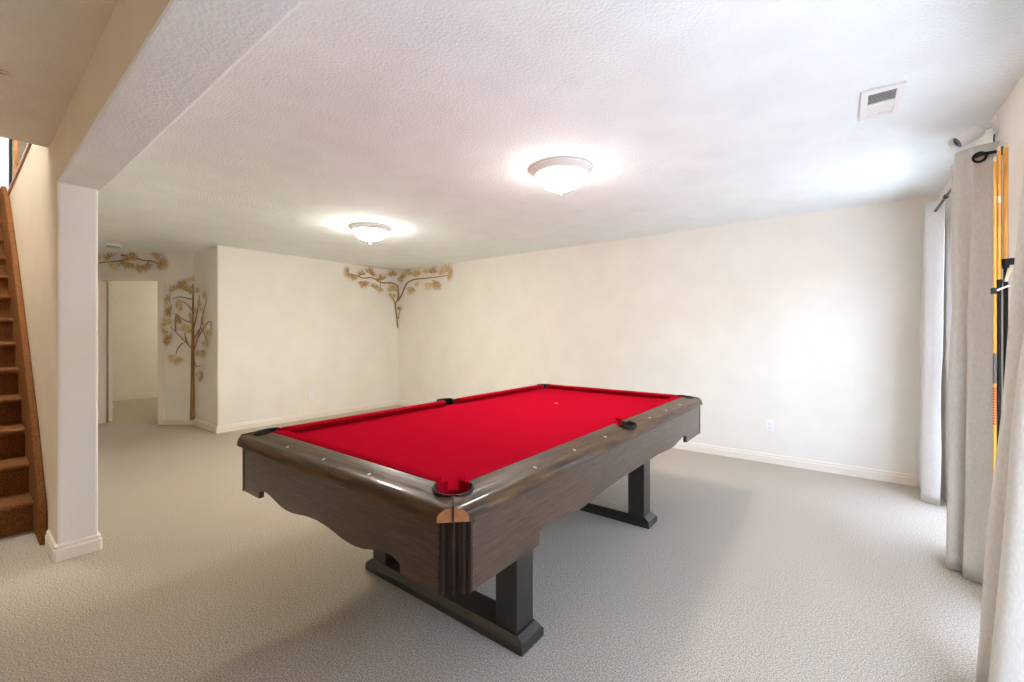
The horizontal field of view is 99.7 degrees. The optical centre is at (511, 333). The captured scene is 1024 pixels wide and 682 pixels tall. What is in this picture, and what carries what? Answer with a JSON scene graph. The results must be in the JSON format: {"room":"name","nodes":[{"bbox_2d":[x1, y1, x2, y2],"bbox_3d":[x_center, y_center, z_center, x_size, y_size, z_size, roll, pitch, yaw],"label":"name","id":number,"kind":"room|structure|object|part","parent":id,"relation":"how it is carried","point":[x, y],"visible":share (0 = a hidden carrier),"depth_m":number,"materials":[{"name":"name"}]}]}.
{"room":"billiard room","nodes":[
{"label":"billiard room","id":0,"kind":"room"},
{"bbox_2d":[12,139,26,178],"bbox_3d":[-3.629,-2.560,4.142,8.800,2.700,3.840,0,0,37],"label":"wall","id":1,"kind":"structure","parent":0,"point":[21,145],"depth_m":6.41,"materials":[{"name":"paint"}]},
{"bbox_2d":[0,137,8,190],"bbox_3d":[-6.194,-2.615,4.576,0.040,2.090,1.130,0,0,37],"label":"window","id":2,"kind":"structure","parent":1,"relation":"in","point":[4,142],"depth_m":4.99,"materials":[{"name":"white glass"}]},
{"bbox_2d":[7,143,31,194],"bbox_3d":[-4.031,-1.425,3.675,3.030,0.030,0.205,0,0,37],"label":"trim","id":3,"kind":"structure","parent":1,"relation":"on","point":[28,146],"depth_m":3.66,"materials":[{"name":"brown wood"}]},
{"bbox_2d":[13,140,17,176],"bbox_3d":[-5.184,-2.005,4.514,0.056,1.130,0.052,0,0,37],"label":"newel post","id":4,"kind":"object","parent":3,"relation":"on","point":[15,142],"visible":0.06,"depth_m":4.50,"materials":[{"name":"brown wood"}]},
{"bbox_2d":[9,132,97,543],"bbox_3d":[-4.974,-0.060,4.393,6.160,2.700,0.173,0,0,37],"label":"wall","id":5,"kind":"structure","parent":0,"point":[55,223],"depth_m":2.55,"materials":[{"name":"paint"}]},
{"bbox_2d":[9,139,11,185],"bbox_3d":[-5.839,-2.562,5.031,0.070,2.295,0.020,0,0,37],"label":"trim","id":6,"kind":"structure","parent":5,"relation":"on","point":[10,140],"depth_m":5.01,"materials":[{"name":"black plastic"}]},
{"bbox_2d":[45,530,101,562],"bbox_3d":[-4.809,1.244,4.266,5.776,0.092,0.205,0,0,37],"label":"baseboard","id":7,"kind":"structure","parent":5,"relation":"attached to","point":[57,552],"depth_m":2.51,"materials":[{"name":"beige paint"}]},
{"bbox_2d":[0,0,117,147],"bbox_3d":[-2.124,-1.280,-0.202,4.674,0.260,3.695,0,0,37],"label":"ceiling","id":8,"kind":"structure","parent":0,"point":[47,47],"depth_m":1.79,"materials":[{"name":"paint"}]},
{"bbox_2d":[112,281,157,396],"bbox_3d":[-5.959,0.045,6.897,4.650,2.490,6.700,0,0,37],"label":"wall","id":9,"kind":"structure","parent":0,"point":[134,303],"depth_m":8.55,"materials":[{"name":"paint"}]},
{"bbox_2d":[112,393,157,400],"bbox_3d":[-7.764,1.248,8.154,0.015,0.085,6.500,0,0,37],"label":"baseboard","id":10,"kind":"structure","parent":9,"relation":"attached to","point":[150,395],"depth_m":8.54,"materials":[{"name":"beige paint"}]},
{"bbox_2d":[98,253,193,417],"bbox_3d":[-5.867,0.045,6.209,2.714,2.490,0.120,0,0,0],"label":"wall","id":11,"kind":"structure","parent":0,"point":[177,378],"depth_m":6.15,"materials":[{"name":"paint"}]},
{"bbox_2d":[98,274,163,424],"bbox_3d":[-5.456,0.220,6.202,1.022,2.141,0.143,0,0,0],"label":"door frame","id":12,"kind":"structure","parent":11,"relation":"attached to","point":[102,278],"depth_m":6.15,"materials":[{"name":"beige paint"}]},
{"bbox_2d":[106,281,112,421],"bbox_3d":[-6.215,0.257,6.465,0.872,2.043,0.112,0,0,30],"label":"door","id":13,"kind":"structure","parent":12,"relation":"attached to","point":[109,404],"depth_m":6.29,"materials":[{"name":"beige paint"}]},
{"bbox_2d":[98,252,168,273],"bbox_3d":[-5.401,-1.030,6.124,1.121,0.374,0.056,0,0,-1],"label":"ornament","id":14,"kind":"object","parent":11,"relation":"attached to","point":[155,255],"visible":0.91,"depth_m":6.12,"materials":[{"name":"brown paint"}]},
{"bbox_2d":[164,418,191,424],"bbox_3d":[-4.737,1.244,6.140,0.415,0.092,0.016,0,0,0],"label":"baseboard","id":15,"kind":"structure","parent":11,"relation":"attached to","point":[167,421],"depth_m":6.13,"materials":[{"name":"beige paint"}]},
{"bbox_2d":[159,275,211,419],"bbox_3d":[-4.416,0.184,5.987,1.212,2.063,0.243,0,0,24],"label":"tree ornament","id":16,"kind":"object","parent":11,"relation":"attached to","point":[183,283],"visible":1,"depth_m":6.11,"materials":[{"name":"brown paint"}]},
{"bbox_2d":[194,245,397,425],"bbox_3d":[-3.319,0.045,7.034,0.944,2.490,2.879,0,0,37],"label":"wall","id":17,"kind":"structure","parent":0,"point":[283,328],"depth_m":6.31,"materials":[{"name":"paint"}]},
{"bbox_2d":[192,419,217,433],"bbox_3d":[-4.174,1.244,5.866,0.908,0.092,0.016,0,0,37],"label":"baseboard","id":18,"kind":"structure","parent":17,"relation":"attached to","point":[207,426],"depth_m":5.84,"materials":[{"name":"beige paint"}]},
{"bbox_2d":[216,400,397,433],"bbox_3d":[-2.945,1.244,6.733,0.016,0.092,2.881,0,0,37],"label":"baseboard","id":19,"kind":"structure","parent":17,"relation":"attached to","point":[278,420],"depth_m":6.44,"materials":[{"name":"beige paint"}]},
{"bbox_2d":[309,392,312,399],"bbox_3d":[-3.062,0.945,6.586,0.009,0.116,0.072,0,0,37],"label":"wall outlet","id":20,"kind":"object","parent":17,"relation":"attached to","point":[310,393],"visible":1,"depth_m":6.58,"materials":[{"name":"white plastic"}]},
{"bbox_2d":[0,397,982,681],"bbox_3d":[-4.076,1.340,4.320,13.274,0.100,8.500,0,0,37],"label":"floor","id":21,"kind":"structure","parent":0,"point":[746,570],"depth_m":2.15,"materials":[{"name":"beige carpet"}]},
{"bbox_2d":[0,186,47,544],"bbox_3d":[-4.554,-0.144,3.284,3.478,2.869,1.074,0,0,37],"label":"staircase","id":22,"kind":"structure","parent":21,"relation":"on","point":[23,500],"depth_m":3.13,"materials":[{"name":"brown wood"}]},
{"bbox_2d":[237,384,701,656],"bbox_3d":[0.059,0.883,2.764,1.544,0.813,2.750,0,0,37],"label":"pool table","id":23,"kind":"object","parent":21,"relation":"on","point":[448,496],"visible":1,"depth_m":1.83,"materials":[{"name":"red fabric"}]},
{"bbox_3d":[-0.758,0.654,1.697,1.392,0.219,0.024,0,0,37],"label":"apron panel","id":24,"kind":"part","parent":23,"relation":"part of","materials":[{"name":"brown wood"}]},
{"bbox_3d":[-0.741,0.514,1.719,1.478,0.061,0.118,0,0,37],"label":"rail","id":25,"kind":"part","parent":23,"relation":"part of","materials":[{"name":"brown wood"}]},
{"bbox_2d":[274,430,443,492],"bbox_3d":[-0.688,0.496,1.789,1.192,0.039,0.056,0,0,37],"label":"cushion","id":26,"kind":"object","parent":23,"relation":"on","point":[422,474],"depth_m":1.66,"materials":[{"name":"red fabric"}]},
{"bbox_2d":[282,400,445,432],"bbox_3d":[-0.825,0.496,2.645,0.048,0.039,1.133,0,0,37],"label":"cushion","id":27,"kind":"object","parent":23,"relation":"on","point":[360,418],"depth_m":2.54,"materials":[{"name":"red fabric"}]},
{"bbox_3d":[-0.678,0.911,2.372,0.112,0.630,0.120,0,0,37],"label":"post","id":28,"kind":"part","parent":23,"relation":"part of","materials":[{"name":"brown wood"}]},
{"bbox_2d":[456,384,541,402],"bbox_3d":[-0.055,0.496,3.649,0.048,0.039,1.133,0,0,37],"label":"cushion","id":29,"kind":"object","parent":23,"relation":"on","point":[469,399],"depth_m":3.55,"materials":[{"name":"red fabric"}]},
{"bbox_3d":[0.011,0.911,1.844,0.112,0.630,0.120,0,0,37],"label":"post","id":30,"kind":"part","parent":23,"relation":"part of","materials":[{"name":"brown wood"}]},
{"bbox_2d":[465,423,611,480],"bbox_3d":[0.174,0.496,1.879,0.048,0.039,1.133,0,0,37],"label":"cushion","id":31,"kind":"object","parent":23,"relation":"on","point":[483,472],"depth_m":1.73,"materials":[{"name":"red fabric"}]},
{"bbox_3d":[0.625,0.514,2.330,0.118,0.061,2.684,0,0,37],"label":"rail","id":32,"kind":"part","parent":23,"relation":"part of","materials":[{"name":"brown wood"}]},
{"bbox_3d":[0.655,0.654,2.308,0.024,0.219,2.580,0,0,37],"label":"apron panel","id":33,"kind":"part","parent":23,"relation":"part of","materials":[{"name":"brown wood"}]},
{"bbox_2d":[549,384,674,398],"bbox_3d":[0.806,0.496,3.739,1.192,0.039,0.056,0,0,37],"label":"cushion","id":34,"kind":"object","parent":23,"relation":"on","point":[650,395],"depth_m":3.68,"materials":[{"name":"red fabric"}]},
{"bbox_3d":[0.874,0.911,2.971,0.112,0.630,0.120,0,0,37],"label":"post","id":35,"kind":"part","parent":23,"relation":"part of","materials":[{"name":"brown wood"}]},
{"bbox_2d":[615,396,681,424],"bbox_3d":[0.944,0.496,2.883,0.048,0.039,1.133,0,0,37],"label":"cushion","id":36,"kind":"object","parent":23,"relation":"on","point":[621,420],"depth_m":2.70,"materials":[{"name":"red fabric"}]},
{"bbox_2d":[996,146,1002,444],"bbox_3d":[2.250,0.211,1.996,0.023,2.157,0.023,0,0,37],"label":"pole","id":37,"kind":"object","parent":21,"relation":"on","point":[999,281],"visible":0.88,"depth_m":1.99,"materials":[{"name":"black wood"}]},
{"bbox_2d":[990,156,1010,473],"bbox_3d":[2.248,0.234,1.988,0.026,2.112,0.061,0,0,-45],"label":"pole","id":38,"kind":"object","parent":21,"relation":"on","point":[994,289],"visible":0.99,"depth_m":2.00,"materials":[{"name":"beige"}]},
{"bbox_2d":[1001,142,1014,387],"bbox_3d":[2.274,0.205,1.980,0.040,2.170,0.037,0,0,37],"label":"pole","id":39,"kind":"object","parent":21,"relation":"on","point":[1006,261],"visible":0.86,"depth_m":1.98,"materials":[{"name":"black wood"}]},
{"bbox_2d":[98,0,1023,270],"bbox_3d":[-2.921,-1.200,5.827,13.274,0.100,4.702,0,0,37],"label":"ceiling","id":40,"kind":"structure","parent":0,"point":[428,121],"depth_m":2.32,"materials":[{"name":"white paint"}]},
{"bbox_2d":[105,243,120,247],"bbox_3d":[-5.129,-1.132,5.555,0.150,0.036,0.150,0,0,37],"label":"smoke detector","id":41,"kind":"object","parent":40,"relation":"attached to","point":[111,245],"visible":1,"depth_m":5.52,"materials":[{"name":"white plastic"}]},
{"bbox_2d":[57,0,304,192],"bbox_3d":[-1.680,-1.105,1.849,6.284,0.490,0.241,0,0,37],"label":"beam","id":42,"kind":"structure","parent":40,"relation":"attached to","point":[151,61],"depth_m":1.49,"materials":[{"name":"paint"}]},
{"bbox_2d":[349,222,390,243],"bbox_3d":[-1.530,-1.056,4.656,0.434,0.188,0.434,0,0,37],"label":"ceiling light","id":43,"kind":"object","parent":40,"relation":"attached to","point":[368,231],"visible":1,"depth_m":4.53,"materials":[{"name":"white glass"}]},
{"bbox_3d":[-1.530,-1.055,4.656,0.340,0.098,0.340,0,0,37],"label":"lamp shade","id":44,"kind":"part","parent":43,"relation":"part of","materials":[{"name":"white glass"}]},
{"bbox_2d":[530,157,592,195],"bbox_3d":[0.342,-1.056,3.016,0.434,0.188,0.434,0,0,37],"label":"ceiling light","id":45,"kind":"object","parent":40,"relation":"attached to","point":[557,174],"visible":1,"depth_m":2.90,"materials":[{"name":"white glass"}]},
{"bbox_3d":[0.342,-1.055,3.016,0.340,0.098,0.340,0,0,37],"label":"lamp shade","id":46,"kind":"part","parent":45,"relation":"part of","materials":[{"name":"white glass"}]},
{"bbox_2d":[859,80,905,120],"bbox_3d":[1.822,-1.141,2.135,0.160,0.018,0.336,0,0,37],"label":"ceiling vent","id":47,"kind":"object","parent":40,"relation":"in","point":[887,99],"visible":1,"depth_m":2.12,"materials":[{"name":"white metal"}]},
{"bbox_2d":[398,195,939,474],"bbox_3d":[0.777,0.045,5.772,7.335,2.490,0.120,0,0,37],"label":"wall","id":48,"kind":"structure","parent":0,"point":[808,324],"depth_m":4.55,"materials":[{"name":"paint"}]},
{"bbox_2d":[344,264,452,327],"bbox_3d":[-1.842,-0.668,6.997,1.485,1.126,1.131,0,0,37],"label":"ornament","id":49,"kind":"object","parent":48,"relation":"attached to","point":[406,271],"visible":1,"depth_m":7.48,"materials":[{"name":"brown paint"}]},
{"bbox_3d":[-2.091,-0.365,7.824,0.030,0.520,0.082,0,0,37],"label":"stem","id":50,"kind":"part","parent":49,"relation":"part of","materials":[{"name":"brown paint"}]},
{"bbox_2d":[398,400,916,485],"bbox_3d":[0.734,1.244,5.719,7.059,0.092,0.016,0,0,37],"label":"baseboard","id":51,"kind":"structure","parent":48,"relation":"attached to","point":[868,473],"depth_m":4.15,"materials":[{"name":"beige paint"}]},
{"bbox_2d":[765,420,773,431],"bbox_3d":[2.570,0.920,4.316,0.072,0.116,0.009,0,0,37],"label":"wall outlet","id":52,"kind":"object","parent":48,"relation":"attached to","point":[769,424],"visible":1,"depth_m":4.31,"materials":[{"name":"white plastic"}]},
{"bbox_2d":[940,74,1023,500],"bbox_3d":[1.111,0.045,0.292,0.140,2.490,8.414,0,0,37],"label":"wall","id":53,"kind":"structure","parent":0,"point":[1011,112],"depth_m":2.17,"materials":[{"name":"paint"}]},
{"bbox_2d":[934,146,1002,211],"bbox_3d":[2.926,-0.915,2.860,0.103,0.044,1.744,0,0,37],"label":"curtain rod","id":54,"kind":"object","parent":53,"relation":"attached to","point":[945,196],"visible":0.48,"depth_m":2.22,"materials":[{"name":"black metal"}]},
{"bbox_2d":[917,200,944,505],"bbox_3d":[3.273,0.145,3.383,0.134,2.260,0.514,0,0,37],"label":"curtain","id":55,"kind":"object","parent":54,"relation":"hanging from","point":[932,294],"visible":0.99,"depth_m":3.25,"materials":[{"name":"white fabric"}]},
{"bbox_2d":[946,141,998,583],"bbox_3d":[2.512,0.151,2.396,0.177,2.247,0.462,0,0,37],"label":"curtain","id":56,"kind":"object","parent":54,"relation":"hanging from","point":[970,362],"visible":0.92,"depth_m":2.24,"materials":[{"name":"beige fabric"}]},
{"bbox_2d":[948,114,999,150],"bbox_3d":[2.428,-0.904,2.275,0.190,0.445,0.078,0,0,30],"label":"security camera","id":57,"kind":"object","parent":53,"relation":"attached to","point":[974,133],"visible":0.89,"depth_m":2.26,"materials":[{"name":"white plastic"}]},
{"bbox_3d":[2.467,-1.073,2.255,0.069,0.041,0.032,0,0,37],"label":"arm","id":58,"kind":"part","parent":57,"relation":"part of","materials":[{"name":"white plastic"}]},
{"bbox_3d":[2.496,-1.082,2.232,0.020,0.090,0.068,0,0,37],"label":"wall plate","id":59,"kind":"part","parent":57,"relation":"part of","materials":[{"name":"white plastic"}]},
{"bbox_3d":[1.393,-0.915,0.860,0.103,0.044,1.864,0,0,37],"label":"curtain rod","id":60,"kind":"object","parent":53,"relation":"attached to","visible":0},
{"bbox_2d":[975,171,1023,681],"bbox_3d":[1.714,0.151,1.427,0.248,2.247,0.501,0,0,37],"label":"curtain","id":61,"kind":"object","parent":60,"relation":"hanging from","point":[1000,657],"visible":1,"depth_m":1.40,"materials":[{"name":"beige fabric"}]}
]}

